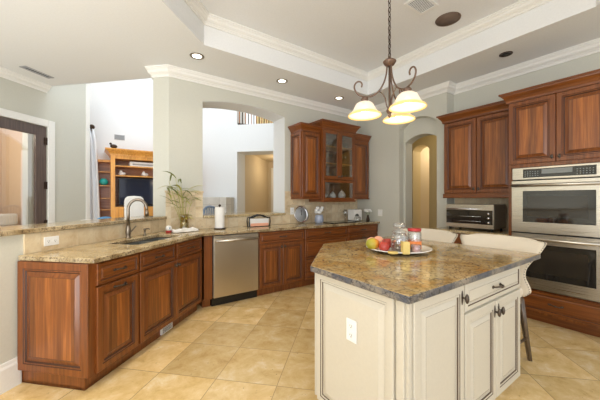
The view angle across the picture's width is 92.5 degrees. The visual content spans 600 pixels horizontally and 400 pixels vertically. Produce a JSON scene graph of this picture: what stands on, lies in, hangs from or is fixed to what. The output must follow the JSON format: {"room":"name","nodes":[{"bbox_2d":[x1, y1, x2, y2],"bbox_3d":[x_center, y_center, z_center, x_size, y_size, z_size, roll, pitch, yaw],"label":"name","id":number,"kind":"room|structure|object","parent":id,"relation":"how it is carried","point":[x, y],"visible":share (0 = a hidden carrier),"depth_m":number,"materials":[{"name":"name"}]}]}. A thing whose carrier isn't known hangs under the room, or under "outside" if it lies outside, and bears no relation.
{"room":"kitchen","nodes":[
{"label":"kitchen","id":0,"kind":"room"},
{"bbox_2d":[0,128,21,225],"bbox_3d":[-5.019,-0.190,3.546,1.830,3.000,3.460,0,0,10],"label":"wall","id":1,"kind":"structure","parent":0,"point":[10,140],"depth_m":5.29,"materials":[{"name":"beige paint"}]},
{"bbox_3d":[-3.990,-1.330,5.346,0.280,0.090,0.444,0,0,-35],"label":"curtain rod","id":2,"kind":"object","parent":1,"relation":"attached to","visible":0},
{"bbox_2d":[90,129,99,218],"bbox_3d":[-3.820,0.010,5.248,0.327,2.600,0.073,0,0,-35],"label":"curtain","id":3,"kind":"object","parent":2,"relation":"hanging from","point":[94,177],"visible":0.26,"depth_m":5.27,"materials":[{"name":"white fabric"}]},
{"bbox_2d":[22,132,33,224],"bbox_3d":[-4.117,-0.190,4.436,0.100,3.000,0.235,0,0,10],"label":"wall","id":4,"kind":"structure","parent":0,"point":[27,139],"depth_m":4.33,"materials":[{"name":"beige paint"}]},
{"bbox_2d":[0,77,85,221],"bbox_3d":[-4.324,-1.440,1.628,0.140,5.500,6.720,0,0,10],"label":"wall","id":5,"kind":"structure","parent":0,"point":[64,105],"depth_m":4.56,"materials":[{"name":"beige paint"}]},
{"bbox_2d":[0,67,51,92],"bbox_3d":[-4.223,-1.640,1.536,0.090,0.100,5.575,0,0,10],"label":"trim","id":6,"kind":"structure","parent":5,"relation":"attached to","point":[5,73],"depth_m":3.94,"materials":[{"name":"white paint"}]},
{"bbox_2d":[0,108,54,223],"bbox_3d":[-3.887,0.062,3.818,0.078,2.495,1.185,0,0,10],"label":"door frame","id":7,"kind":"structure","parent":5,"relation":"in","point":[39,132],"depth_m":4.21,"materials":[{"name":"white paint"}]},
{"bbox_2d":[86,83,89,219],"bbox_3d":[-3.750,-1.440,4.974,0.180,5.500,0.070,0,0,10],"label":"trim","id":8,"kind":"structure","parent":5,"relation":"attached to","point":[87,84],"depth_m":4.95,"materials":[{"name":"white paint"}]},
{"bbox_2d":[0,219,162,364],"bbox_3d":[-2.207,0.780,1.263,0.130,1.060,4.930,0,0,10],"label":"wall","id":9,"kind":"structure","parent":0,"point":[11,247],"depth_m":1.99,"materials":[{"name":"beige paint"}]},
{"bbox_2d":[0,357,21,394],"bbox_3d":[-2.276,1.212,0.435,0.018,0.195,3.275,0,0,10],"label":"baseboard","id":10,"kind":"structure","parent":9,"relation":"attached to","point":[10,376],"depth_m":1.98,"materials":[{"name":"white paint"}]},
{"bbox_2d":[0,216,166,236],"bbox_3d":[-2.303,0.230,1.289,0.392,0.036,4.948,0,0,10],"label":"countertop","id":11,"kind":"structure","parent":9,"relation":"on","point":[44,227],"depth_m":2.44,"materials":[{"name":"beige stone"}]},
{"bbox_2d":[23,219,165,253],"bbox_3d":[-1.853,0.324,2.877,0.012,0.144,1.630,0,0,10],"label":"backsplash","id":12,"kind":"structure","parent":9,"relation":"attached to","point":[33,242],"depth_m":2.55,"materials":[{"name":"tile"}]},
{"bbox_2d":[44,236,58,245],"bbox_3d":[-1.951,0.325,2.255,0.008,0.070,0.115,0,0,10],"label":"outlet","id":13,"kind":"object","parent":12,"relation":"attached to","point":[53,240],"visible":1,"depth_m":2.25,"materials":[{"name":"white plastic"}]},
{"bbox_2d":[90,78,152,159],"bbox_3d":[-3.362,-1.440,6.132,2.150,5.500,0.100,0,0,-35],"label":"wall","id":14,"kind":"structure","parent":0,"point":[125,107],"depth_m":5.88,"materials":[{"name":"white paint"}]},
{"bbox_2d":[114,134,124,139],"bbox_3d":[-3.674,-1.265,5.845,0.180,0.100,0.010,0,0,-35],"label":"air vent","id":15,"kind":"object","parent":14,"relation":"in","point":[117,137],"visible":1,"depth_m":5.84,"materials":[{"name":"white metal"}]},
{"bbox_2d":[203,108,272,212],"bbox_3d":[-1.101,-1.440,6.691,2.770,5.500,0.500,0,0,10],"label":"wall","id":16,"kind":"structure","parent":14,"relation":"in","point":[226,143],"depth_m":6.55,"materials":[{"name":"white paint"}]},
{"bbox_2d":[238,112,271,124],"bbox_3d":[-0.777,-2.183,6.572,1.288,0.975,0.323,0,0,10],"label":"balcony railing","id":17,"kind":"object","parent":16,"relation":"attached to","point":[239,123],"visible":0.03,"depth_m":6.67,"materials":[{"name":"brown metal"}]},
{"bbox_2d":[203,197,233,213],"bbox_3d":[-1.927,0.630,6.353,0.820,1.360,0.450,0,0,10],"label":"stone wall","id":18,"kind":"structure","parent":0,"point":[227,202],"depth_m":6.12,"materials":[{"name":"beige stone"}]},
{"bbox_2d":[153,77,356,228],"bbox_3d":[-0.311,-0.190,4.860,3.920,3.000,0.370,0,0,-35],"label":"wall","id":19,"kind":"structure","parent":0,"point":[177,103],"depth_m":3.79,"materials":[{"name":"beige paint"}]},
{"bbox_2d":[165,190,203,229],"bbox_3d":[-1.515,0.141,3.774,0.482,0.511,0.022,0,0,-35],"label":"backsplash","id":20,"kind":"structure","parent":19,"relation":"attached to","point":[196,208],"depth_m":3.79,"materials":[{"name":"stone"}]},
{"bbox_2d":[203,101,284,212],"bbox_3d":[-0.897,-0.583,4.455,1.325,1.675,0.358,0,0,-35],"label":"trim","id":21,"kind":"structure","parent":19,"relation":"attached to","point":[278,121],"depth_m":4.76,"materials":[{"name":"white paint"}]},
{"bbox_2d":[203,215,284,228],"bbox_3d":[-0.784,0.327,4.294,1.325,0.139,0.012,0,0,-35],"label":"backsplash","id":22,"kind":"structure","parent":19,"relation":"attached to","point":[229,221],"depth_m":4.20,"materials":[{"name":"tile"}]},
{"bbox_2d":[203,212,285,217],"bbox_3d":[-0.930,0.236,4.501,1.321,0.036,0.565,0,0,-35],"label":"sill","id":23,"kind":"structure","parent":19,"relation":"attached to","point":[243,214],"depth_m":4.44,"materials":[{"name":"beige stone"}]},
{"bbox_2d":[288,122,321,198],"bbox_3d":[0.081,-0.598,4.668,0.430,1.185,0.365,0,0,-35],"label":"upper cabinet","id":24,"kind":"object","parent":19,"relation":"attached to","point":[305,137],"visible":1,"depth_m":4.58,"materials":[{"name":"brown wood"}]},
{"bbox_2d":[285,191,356,223],"bbox_3d":[0.442,0.131,5.148,1.673,0.531,0.025,0,0,-35],"label":"backsplash","id":25,"kind":"structure","parent":19,"relation":"attached to","point":[332,211],"depth_m":5.08,"materials":[{"name":"tile"}]},
{"bbox_2d":[309,118,360,201],"bbox_3d":[0.581,-0.620,4.968,0.868,1.320,0.450,0,0,-35],"label":"upper cabinet","id":26,"kind":"object","parent":19,"relation":"attached to","point":[331,168],"visible":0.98,"depth_m":4.97,"materials":[{"name":"brown wood"}]},
{"bbox_2d":[329,191,335,197],"bbox_3d":[0.566,-0.080,4.952,0.119,0.138,0.151,0,0,-6],"label":"teapot","id":27,"kind":"object","parent":26,"relation":"in","point":[332,194],"visible":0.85,"depth_m":4.91,"materials":[{"name":"white ceramic"}]},
{"bbox_2d":[326,145,351,151],"bbox_3d":[0.553,-0.885,5.008,0.686,0.010,0.329,0,0,-35],"label":"shelf","id":28,"kind":"object","parent":26,"relation":"attached to","point":[328,148],"depth_m":5.05,"materials":[{"name":"brown wood"}]},
{"bbox_2d":[326,162,351,166],"bbox_3d":[0.553,-0.605,5.008,0.686,0.010,0.329,0,0,-35],"label":"shelf","id":29,"kind":"object","parent":26,"relation":"attached to","point":[327,164],"depth_m":5.06,"materials":[{"name":"brown wood"}]},
{"bbox_2d":[338,190,345,197],"bbox_3d":[0.737,-0.093,5.074,0.177,0.166,0.143,0,0,-43],"label":"teapot","id":30,"kind":"object","parent":26,"relation":"in","point":[341,194],"visible":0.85,"depth_m":5.02,"materials":[{"name":"white ceramic"}]},
{"bbox_2d":[354,133,370,198],"bbox_3d":[1.038,-0.590,5.340,0.440,1.170,0.365,0,0,-35],"label":"upper cabinet","id":31,"kind":"object","parent":19,"relation":"attached to","point":[361,180],"visible":0.62,"depth_m":5.24,"materials":[{"name":"brown wood"}]},
{"bbox_2d":[245,154,272,211],"bbox_3d":[-0.534,-0.190,7.962,1.450,3.000,2.200,0,0,10],"label":"wall","id":32,"kind":"structure","parent":0,"point":[257,167],"depth_m":7.99,"materials":[{"name":"beige paint"}]},
{"bbox_2d":[271,168,272,211],"bbox_3d":[-0.475,0.160,8.942,0.870,2.300,0.050,0,0,10],"label":"trim","id":33,"kind":"structure","parent":32,"relation":"attached to","point":[271,168],"depth_m":8.99,"materials":[{"name":"white paint"}]},
{"bbox_2d":[257,116,272,123],"bbox_3d":[-0.422,-2.940,8.602,1.850,2.500,0.100,0,0,10],"label":"wall","id":34,"kind":"structure","parent":0,"point":[257,116],"depth_m":8.68,"materials":[{"name":"yellow paint"}]},
{"bbox_2d":[0,0,599,109],"bbox_3d":[-1.005,-1.720,1.430,9.000,0.060,7.895,0,0,-35],"label":"ceiling","id":35,"kind":"structure","parent":0,"point":[72,42],"depth_m":3.21,"materials":[{"name":"paint"}]},
{"bbox_2d":[19,66,53,78],"bbox_3d":[-3.484,-1.685,3.809,0.100,0.009,0.360,0,0,10],"label":"ceiling vent","id":36,"kind":"object","parent":35,"relation":"in","point":[23,67],"visible":1,"depth_m":3.80,"materials":[{"name":"grey metal"}]},
{"bbox_2d":[190,52,203,59],"bbox_3d":[-1.213,-1.687,3.380,0.162,0.006,0.162,0,0,-35],"label":"recessed light","id":37,"kind":"object","parent":35,"relation":"in","point":[197,56],"visible":1,"depth_m":3.38,"materials":[{"name":"silver metal"}]},
{"bbox_2d":[276,79,287,83],"bbox_3d":[-0.256,-1.687,4.093,0.162,0.006,0.162,0,0,-35],"label":"recessed light","id":38,"kind":"object","parent":35,"relation":"in","point":[281,81],"visible":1,"depth_m":4.10,"materials":[{"name":"silver metal"}]},
{"bbox_2d":[334,96,343,99],"bbox_3d":[0.649,-1.687,4.778,0.162,0.006,0.162,0,0,-35],"label":"recessed light","id":39,"kind":"object","parent":35,"relation":"in","point":[337,97],"visible":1,"depth_m":4.79,"materials":[{"name":"silver metal"}]},
{"bbox_2d":[499,51,512,56],"bbox_3d":[2.392,-1.687,3.334,0.134,0.006,0.134,0,0,-35],"label":"recessed light","id":40,"kind":"object","parent":35,"relation":"in","point":[507,53],"visible":1,"depth_m":3.33,"materials":[{"name":"brown metal"}]},
{"bbox_2d":[0,284,599,399],"bbox_3d":[-0.789,1.335,3.296,15.500,0.050,12.700,0,0,-35],"label":"floor","id":41,"kind":"structure","parent":0,"point":[262,347],"depth_m":2.31,"materials":[{"name":"tile"}]},
{"bbox_2d":[0,213,17,226],"bbox_3d":[-4.888,0.780,4.528,0.850,1.060,1.240,0,0,10],"label":"daybed","id":42,"kind":"object","parent":41,"relation":"on","point":[11,219],"visible":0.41,"depth_m":5.01,"materials":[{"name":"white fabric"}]},
{"bbox_2d":[17,253,138,390],"bbox_3d":[-1.643,0.872,2.197,0.636,0.876,0.462,0,0,10],"label":"base cabinet","id":43,"kind":"object","parent":41,"relation":"on","point":[77,323],"visible":1,"depth_m":1.99,"materials":[{"name":"brown wood"}]},
{"bbox_2d":[98,147,152,217],"bbox_3d":[-3.105,0.180,5.879,1.780,2.260,0.570,0,0,-35],"label":"entertainment center","id":44,"kind":"object","parent":41,"relation":"on","point":[119,160],"visible":0.32,"depth_m":5.64,"materials":[{"name":"brown wood"}]},
{"bbox_2d":[99,178,107,184],"bbox_3d":[-3.754,-0.335,5.490,0.144,0.130,0.144,0,0,-35],"label":"ginger jar","id":45,"kind":"object","parent":44,"relation":"on","point":[103,181],"visible":0.92,"depth_m":5.45,"materials":[{"name":"teal ceramic"}]},
{"bbox_2d":[98,159,109,163],"bbox_3d":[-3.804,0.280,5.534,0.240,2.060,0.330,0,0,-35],"label":"shelf","id":46,"kind":"object","parent":44,"relation":"attached to","point":[100,161],"depth_m":5.46,"materials":[{"name":"brown wood"}]},
{"bbox_2d":[115,165,152,169],"bbox_3d":[-3.067,-0.635,5.955,1.310,0.020,0.450,0,0,-35],"label":"shelf","id":47,"kind":"object","parent":44,"relation":"attached to","point":[117,167],"depth_m":5.79,"materials":[{"name":"brown wood"}]},
{"bbox_2d":[115,175,152,178],"bbox_3d":[-3.067,-0.450,5.955,1.310,0.020,0.450,0,0,-35],"label":"shelf","id":48,"kind":"object","parent":44,"relation":"attached to","point":[116,176],"depth_m":5.74,"materials":[{"name":"brown wood"}]},
{"bbox_2d":[119,178,152,206],"bbox_3d":[-3.052,-0.140,5.855,1.100,0.560,0.150,0,0,-35],"label":"television","id":49,"kind":"object","parent":44,"relation":"in","point":[141,187],"visible":0.52,"depth_m":5.67,"materials":[{"name":"black glass"}]},
{"bbox_2d":[128,162,152,166],"bbox_3d":[-3.090,-0.693,5.919,0.750,0.095,0.281,0,0,-35],"label":"book stack","id":50,"kind":"object","parent":44,"relation":"on","point":[139,164],"visible":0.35,"depth_m":5.71,"materials":[{"name":"white paper"}]},
{"bbox_2d":[124,196,143,216],"bbox_3d":[-2.563,0.625,4.481,0.520,1.370,0.580,0,0,-35],"label":"armchair","id":51,"kind":"object","parent":41,"relation":"on","point":[137,207],"visible":0.24,"depth_m":4.65,"materials":[{"name":"white fabric"}]},
{"bbox_2d":[126,237,201,355],"bbox_3d":[-1.515,0.872,2.932,0.636,0.876,1.030,0,0,10],"label":"base cabinet","id":52,"kind":"object","parent":41,"relation":"on","point":[170,276],"visible":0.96,"depth_m":2.75,"materials":[{"name":"brown wood"}]},
{"bbox_2d":[160,322,172,334],"bbox_3d":[-1.313,1.260,2.826,0.020,0.076,0.170,0,0,10],"label":"vent","id":53,"kind":"object","parent":52,"relation":"attached to","point":[165,329],"visible":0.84,"depth_m":2.81,"materials":[{"name":"grey metal"}]},
{"bbox_2d":[199,236,211,307],"bbox_3d":[-1.220,0.872,3.610,0.095,0.876,0.420,0,0,-35],"label":"base cabinet","id":54,"kind":"object","parent":41,"relation":"on","point":[206,250],"visible":0.64,"depth_m":3.44,"materials":[{"name":"brown wood"}]},
{"bbox_2d":[203,205,214,213],"bbox_3d":[-1.382,0.707,4.912,0.448,1.210,0.420,0,0,21],"label":"bar stool","id":55,"kind":"object","parent":41,"relation":"on","point":[211,209],"visible":0.19,"depth_m":4.96,"materials":[{"name":"blue paint"}]},
{"bbox_2d":[210,232,258,305],"bbox_3d":[-0.929,0.874,3.828,0.614,0.872,0.558,0,0,-35],"label":"dishwasher","id":56,"kind":"object","parent":41,"relation":"on","point":[234,256],"visible":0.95,"depth_m":3.62,"materials":[{"name":"silver metal"}]},
{"bbox_2d":[257,229,303,295],"bbox_3d":[-0.372,0.872,4.239,0.752,0.876,0.547,0,0,-35],"label":"base cabinet","id":57,"kind":"object","parent":41,"relation":"on","point":[280,253],"visible":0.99,"depth_m":4.03,"materials":[{"name":"brown wood"}]},
{"bbox_2d":[302,226,346,285],"bbox_3d":[0.299,0.872,4.710,0.882,0.876,0.547,0,0,-35],"label":"base cabinet","id":58,"kind":"object","parent":41,"relation":"on","point":[314,238],"visible":0.35,"depth_m":4.39,"materials":[{"name":"brown wood"}]},
{"bbox_2d":[347,224,377,240],"bbox_3d":[0.971,0.872,5.183,0.755,0.876,0.547,0,0,-35],"label":"base cabinet","id":59,"kind":"object","parent":41,"relation":"on","point":[354,232],"visible":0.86,"depth_m":4.96,"materials":[{"name":"brown wood"}]},
{"bbox_2d":[18,220,379,263],"bbox_3d":[-0.548,0.414,3.931,1.368,0.036,4.765,0,0,41],"label":"countertop","id":60,"kind":"structure","parent":59,"relation":"on","point":[91,253],"depth_m":2.58,"materials":[{"name":"beige stone"}]},
{"bbox_2d":[125,198,148,237],"bbox_3d":[-1.707,0.191,3.009,0.223,0.409,0.101,0,0,-32],"label":"faucet","id":61,"kind":"object","parent":60,"relation":"on","point":[128,230],"visible":0.99,"depth_m":2.95,"materials":[{"name":"silver metal"}]},
{"bbox_2d":[125,238,166,244],"bbox_3d":[-1.523,0.524,2.890,0.325,0.180,0.710,0,0,10],"label":"sink","id":62,"kind":"object","parent":60,"relation":"in","point":[153,239],"visible":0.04,"depth_m":2.98,"materials":[{"name":"metal"}]},
{"bbox_2d":[166,225,171,232],"bbox_3d":[-1.571,0.352,3.436,0.072,0.088,0.074,0,0,-35],"label":"scrub brush","id":63,"kind":"object","parent":60,"relation":"on","point":[168,227],"visible":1,"depth_m":3.41,"materials":[{"name":"white plastic"}]},
{"bbox_2d":[158,171,203,228],"bbox_3d":[-1.444,0.031,3.569,0.602,0.730,0.329,0,0,-35],"label":"plant","id":64,"kind":"object","parent":60,"relation":"on","point":[183,224],"visible":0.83,"depth_m":3.63,"materials":[{"name":"green plant"}]},
{"bbox_2d":[171,227,198,232],"bbox_3d":[-1.415,0.371,3.527,0.168,0.053,0.318,0,0,41],"label":"cloth","id":65,"kind":"object","parent":60,"relation":"on","point":[184,229],"visible":1,"depth_m":3.48,"materials":[{"name":"white fabric"}]},
{"bbox_2d":[214,204,225,229],"bbox_3d":[-1.078,0.230,3.856,0.156,0.332,0.156,0,0,-35],"label":"paper towel holder","id":66,"kind":"object","parent":60,"relation":"on","point":[219,211],"visible":0.98,"depth_m":3.80,"materials":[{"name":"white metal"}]},
{"bbox_2d":[246,214,270,226],"bbox_3d":[-0.606,0.306,4.219,0.358,0.182,0.088,0,0,-35],"label":"napkin holder","id":67,"kind":"object","parent":60,"relation":"on","point":[259,222],"visible":0.98,"depth_m":4.19,"materials":[{"name":"black metal"}]},
{"bbox_2d":[294,206,307,222],"bbox_3d":[0.022,0.248,4.804,0.290,0.287,0.057,0,0,-35],"label":"plate","id":68,"kind":"object","parent":60,"relation":"on","point":[301,213],"visible":1,"depth_m":4.80,"materials":[{"name":"silver metal"}]},
{"bbox_2d":[314,206,323,222],"bbox_3d":[0.318,0.255,4.795,0.156,0.283,0.163,0,0,-35],"label":"utensil crock","id":69,"kind":"object","parent":60,"relation":"on","point":[318,218],"visible":0.98,"depth_m":4.74,"materials":[{"name":"blue ceramic"}]},
{"bbox_2d":[323,221,354,223],"bbox_3d":[0.666,0.390,4.966,0.540,0.012,0.320,0,0,-35],"label":"cooktop","id":70,"kind":"object","parent":60,"relation":"in","point":[330,222],"visible":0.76,"depth_m":4.89,"materials":[{"name":"black glass"}]},
{"bbox_2d":[348,209,361,221],"bbox_3d":[1.011,0.287,5.270,0.215,0.217,0.180,0,0,-35],"label":"toaster","id":71,"kind":"object","parent":60,"relation":"on","point":[351,212],"visible":0.96,"depth_m":5.20,"materials":[{"name":"silver metal"}]},
{"bbox_2d":[364,209,371,220],"bbox_3d":[1.233,0.283,5.206,0.147,0.225,0.147,0,0,-35],"label":"flower vase","id":72,"kind":"object","parent":60,"relation":"on","point":[365,210],"visible":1,"depth_m":5.18,"materials":[{"name":"brown metal"}]},
{"bbox_2d":[315,266,519,399],"bbox_3d":[0.644,0.872,2.071,1.284,0.876,1.252,0,0,-35],"label":"base cabinet","id":73,"kind":"object","parent":41,"relation":"on","point":[463,342],"visible":0.86,"depth_m":1.49,"materials":[{"name":"beige paint"}]},
{"bbox_2d":[346,317,356,343],"bbox_3d":[0.266,0.678,1.485,0.008,0.115,0.072,0,0,-35],"label":"outlet","id":74,"kind":"object","parent":73,"relation":"attached to","point":[351,325],"visible":1,"depth_m":1.48,"materials":[{"name":"white plastic"}]},
{"bbox_2d":[310,236,540,303],"bbox_3d":[0.733,0.414,2.157,1.600,0.036,1.283,0,0,-35],"label":"countertop","id":75,"kind":"structure","parent":73,"relation":"on","point":[410,278],"depth_m":1.70,"materials":[{"name":"brown stone"}]},
{"bbox_2d":[366,245,432,254],"bbox_3d":[0.757,0.381,2.215,0.484,0.031,0.484,0,0,-35],"label":"serving platter","id":76,"kind":"object","parent":75,"relation":"on","point":[425,249],"visible":0.37,"depth_m":2.09,"materials":[{"name":"white ceramic"}]},
{"bbox_2d":[366,238,379,249],"bbox_3d":[0.546,0.333,2.154,0.104,0.088,0.088,0,0,-1],"label":"mango","id":77,"kind":"object","parent":76,"relation":"on","point":[372,243],"visible":0.88,"depth_m":2.12,"materials":[{"name":"yellow food"}]},
{"bbox_2d":[374,236,382,241],"bbox_3d":[0.637,0.337,2.336,0.088,0.080,0.088,0,0,-35],"label":"peach","id":78,"kind":"object","parent":76,"relation":"on","point":[379,238],"visible":0.33,"depth_m":2.31,"materials":[{"name":"orange food"}]},
{"bbox_2d":[379,240,389,250],"bbox_3d":[0.614,0.333,2.094,0.078,0.082,0.078,0,0,-35],"label":"apple","id":79,"kind":"object","parent":76,"relation":"on","point":[383,246],"visible":0.95,"depth_m":2.07,"materials":[{"name":"red food"}]},
{"bbox_2d":[382,236,390,247],"bbox_3d":[0.676,0.330,2.229,0.084,0.088,0.084,0,0,-35],"label":"apple","id":80,"kind":"object","parent":76,"relation":"on","point":[387,239],"visible":0.49,"depth_m":2.20,"materials":[{"name":"red food"}]},
{"bbox_2d":[391,222,407,250],"bbox_3d":[0.725,0.270,2.094,0.121,0.215,0.120,0,0,-35],"label":"glass canister","id":81,"kind":"object","parent":76,"relation":"on","point":[395,243],"visible":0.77,"depth_m":2.06,"materials":[{"name":"clear glass"}]},
{"bbox_2d":[401,240,409,253],"bbox_3d":[0.731,0.331,1.990,0.048,0.093,0.048,0,0,-1],"label":"candle","id":82,"kind":"object","parent":76,"relation":"on","point":[405,245],"visible":0.94,"depth_m":1.97,"materials":[{"name":"yellow wax"}]},
{"bbox_2d":[407,228,421,250],"bbox_3d":[0.839,0.294,2.105,0.098,0.166,0.098,0,0,-35],"label":"lid jar","id":83,"kind":"object","parent":76,"relation":"on","point":[412,241],"visible":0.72,"depth_m":2.07,"materials":[{"name":"clear glass"}]},
{"bbox_2d":[411,245,420,253],"bbox_3d":[0.814,0.347,2.017,0.068,0.060,0.068,0,0,-35],"label":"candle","id":84,"kind":"object","parent":76,"relation":"on","point":[414,248],"visible":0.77,"depth_m":2.00,"materials":[{"name":"pink wax"}]},
{"bbox_2d":[399,227,457,242],"bbox_3d":[1.175,0.813,2.904,0.543,1.006,0.641,0,0,-35],"label":"counter chair","id":85,"kind":"object","parent":41,"relation":"on","point":[425,234],"visible":0.25,"depth_m":2.98,"materials":[{"name":"beige fabric"}]},
{"bbox_2d":[454,233,468,243],"bbox_3d":[2.318,0.872,3.761,0.592,0.876,0.868,0,0,-35],"label":"base cabinet","id":86,"kind":"object","parent":41,"relation":"on","point":[457,241],"visible":0.02,"depth_m":3.70,"materials":[{"name":"brown wood"}]},
{"bbox_2d":[433,226,508,235],"bbox_3d":[2.320,0.414,3.769,0.580,0.036,0.876,0,0,-35],"label":"countertop","id":87,"kind":"structure","parent":86,"relation":"on","point":[463,230],"depth_m":3.67,"materials":[{"name":"brown stone"}]},
{"bbox_2d":[446,204,505,231],"bbox_3d":[2.298,0.229,3.788,0.404,0.335,0.585,0,0,-35],"label":"toaster oven","id":88,"kind":"object","parent":87,"relation":"on","point":[492,217],"visible":0.99,"depth_m":3.62,"materials":[{"name":"grey metal"}]},
{"bbox_2d":[460,233,546,360],"bbox_3d":[1.558,0.813,2.360,0.543,1.006,0.641,0,0,-35],"label":"counter chair","id":89,"kind":"object","parent":41,"relation":"on","point":[515,243],"visible":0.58,"depth_m":2.32,"materials":[{"name":"beige fabric"}]},
{"bbox_2d":[498,69,599,337],"bbox_3d":[2.799,0.060,3.056,0.635,2.500,0.970,0,0,-35],"label":"tall cabinet","id":90,"kind":"object","parent":41,"relation":"on","point":[556,122],"visible":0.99,"depth_m":2.90,"materials":[{"name":"brown wood"}]},
{"bbox_2d":[511,162,599,301],"bbox_3d":[2.781,0.306,3.043,0.586,1.303,0.746,0,0,-35],"label":"double wall oven","id":91,"kind":"object","parent":90,"relation":"in","point":[558,206],"visible":0.95,"depth_m":2.86,"materials":[{"name":"silver metal"}]},
{"bbox_2d":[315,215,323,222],"bbox_3d":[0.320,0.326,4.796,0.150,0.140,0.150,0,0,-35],"label":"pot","id":92,"kind":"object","parent":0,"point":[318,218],"depth_m":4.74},
{"bbox_2d":[200,0,519,71],"bbox_3d":[0.498,-2.040,2.031,4.350,0.060,3.950,0,0,-35],"label":"ceiling","id":93,"kind":"structure","parent":0,"point":[354,33],"depth_m":3.26,"materials":[{"name":"paint"}]},
{"bbox_2d":[348,0,426,124],"bbox_3d":[0.684,-1.302,2.080,0.540,1.417,0.534,0,0,-35],"label":"chandelier","id":94,"kind":"object","parent":93,"relation":"hanging from","point":[407,102],"visible":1,"depth_m":2.08,"materials":[{"name":"white glass"}]},
{"bbox_2d":[404,0,437,14],"bbox_3d":[1.248,-2.006,2.955,0.300,0.009,0.200,0,0,-35],"label":"ceiling vent","id":95,"kind":"object","parent":93,"relation":"in","point":[420,7],"visible":1,"depth_m":2.96,"materials":[{"name":"white plastic"}]},
{"bbox_2d":[435,12,460,26],"bbox_3d":[1.650,-2.007,3.201,0.260,0.006,0.260,0,0,-35],"label":"ceiling speaker","id":96,"kind":"object","parent":93,"relation":"attached to","point":[447,19],"visible":1,"depth_m":3.20},
{"bbox_2d":[168,0,593,90],"bbox_3d":[0.499,-1.880,2.044,4.047,0.260,3.650,0,0,-35],"label":"ceiling","id":97,"kind":"structure","parent":0,"point":[553,8],"depth_m":3.37,"materials":[{"name":"paint"}]},
{"bbox_2d":[184,0,552,80],"bbox_3d":[0.499,-1.960,2.044,3.967,0.100,3.570,0,0,-35],"label":"trim","id":98,"kind":"structure","parent":97,"relation":"attached to","point":[520,7],"depth_m":3.46,"materials":[{"name":"white paint"}]},
{"bbox_2d":[357,92,453,236],"bbox_3d":[1.760,-0.190,5.008,0.300,3.000,1.770,0,0,-35],"label":"wall","id":99,"kind":"structure","parent":0,"point":[426,123],"depth_m":4.92,"materials":[{"name":"beige paint"}]},
{"bbox_2d":[145,38,599,116],"bbox_3d":[1.883,-1.630,3.665,7.411,0.120,3.058,0,0,23],"label":"trim","id":100,"kind":"structure","parent":99,"relation":"attached to","point":[591,47],"depth_m":3.91,"materials":[{"name":"white paint"}]},
{"bbox_2d":[389,124,399,236],"bbox_3d":[1.621,-0.135,4.935,0.012,2.890,0.210,0,0,-35],"label":"wall","id":101,"kind":"structure","parent":99,"relation":"attached to","point":[394,130],"depth_m":4.92,"materials":[{"name":"beige paint"}]},
{"bbox_2d":[412,135,436,228],"bbox_3d":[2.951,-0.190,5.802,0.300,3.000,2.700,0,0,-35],"label":"wall","id":102,"kind":"structure","parent":0,"point":[430,141],"depth_m":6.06,"materials":[{"name":"yellow paint"}]},
{"bbox_2d":[454,52,599,203],"bbox_3d":[3.616,-0.190,2.542,0.100,3.000,4.400,0,0,-35],"label":"wall","id":103,"kind":"structure","parent":0,"point":[487,94],"depth_m":3.60,"materials":[{"name":"beige paint"}]},
{"bbox_2d":[436,100,508,197],"bbox_3d":[2.387,-0.605,3.852,0.395,1.170,0.938,0,0,-35],"label":"upper cabinet","id":104,"kind":"object","parent":103,"relation":"attached to","point":[476,139],"visible":0.92,"depth_m":3.73,"materials":[{"name":"brown wood"}]},
{"bbox_2d":[455,198,508,229],"bbox_3d":[2.567,0.180,3.936,0.012,0.431,0.868,0,0,-35],"label":"backsplash","id":105,"kind":"structure","parent":103,"relation":"attached to","point":[505,201],"depth_m":3.91,"materials":[{"name":"tile"}]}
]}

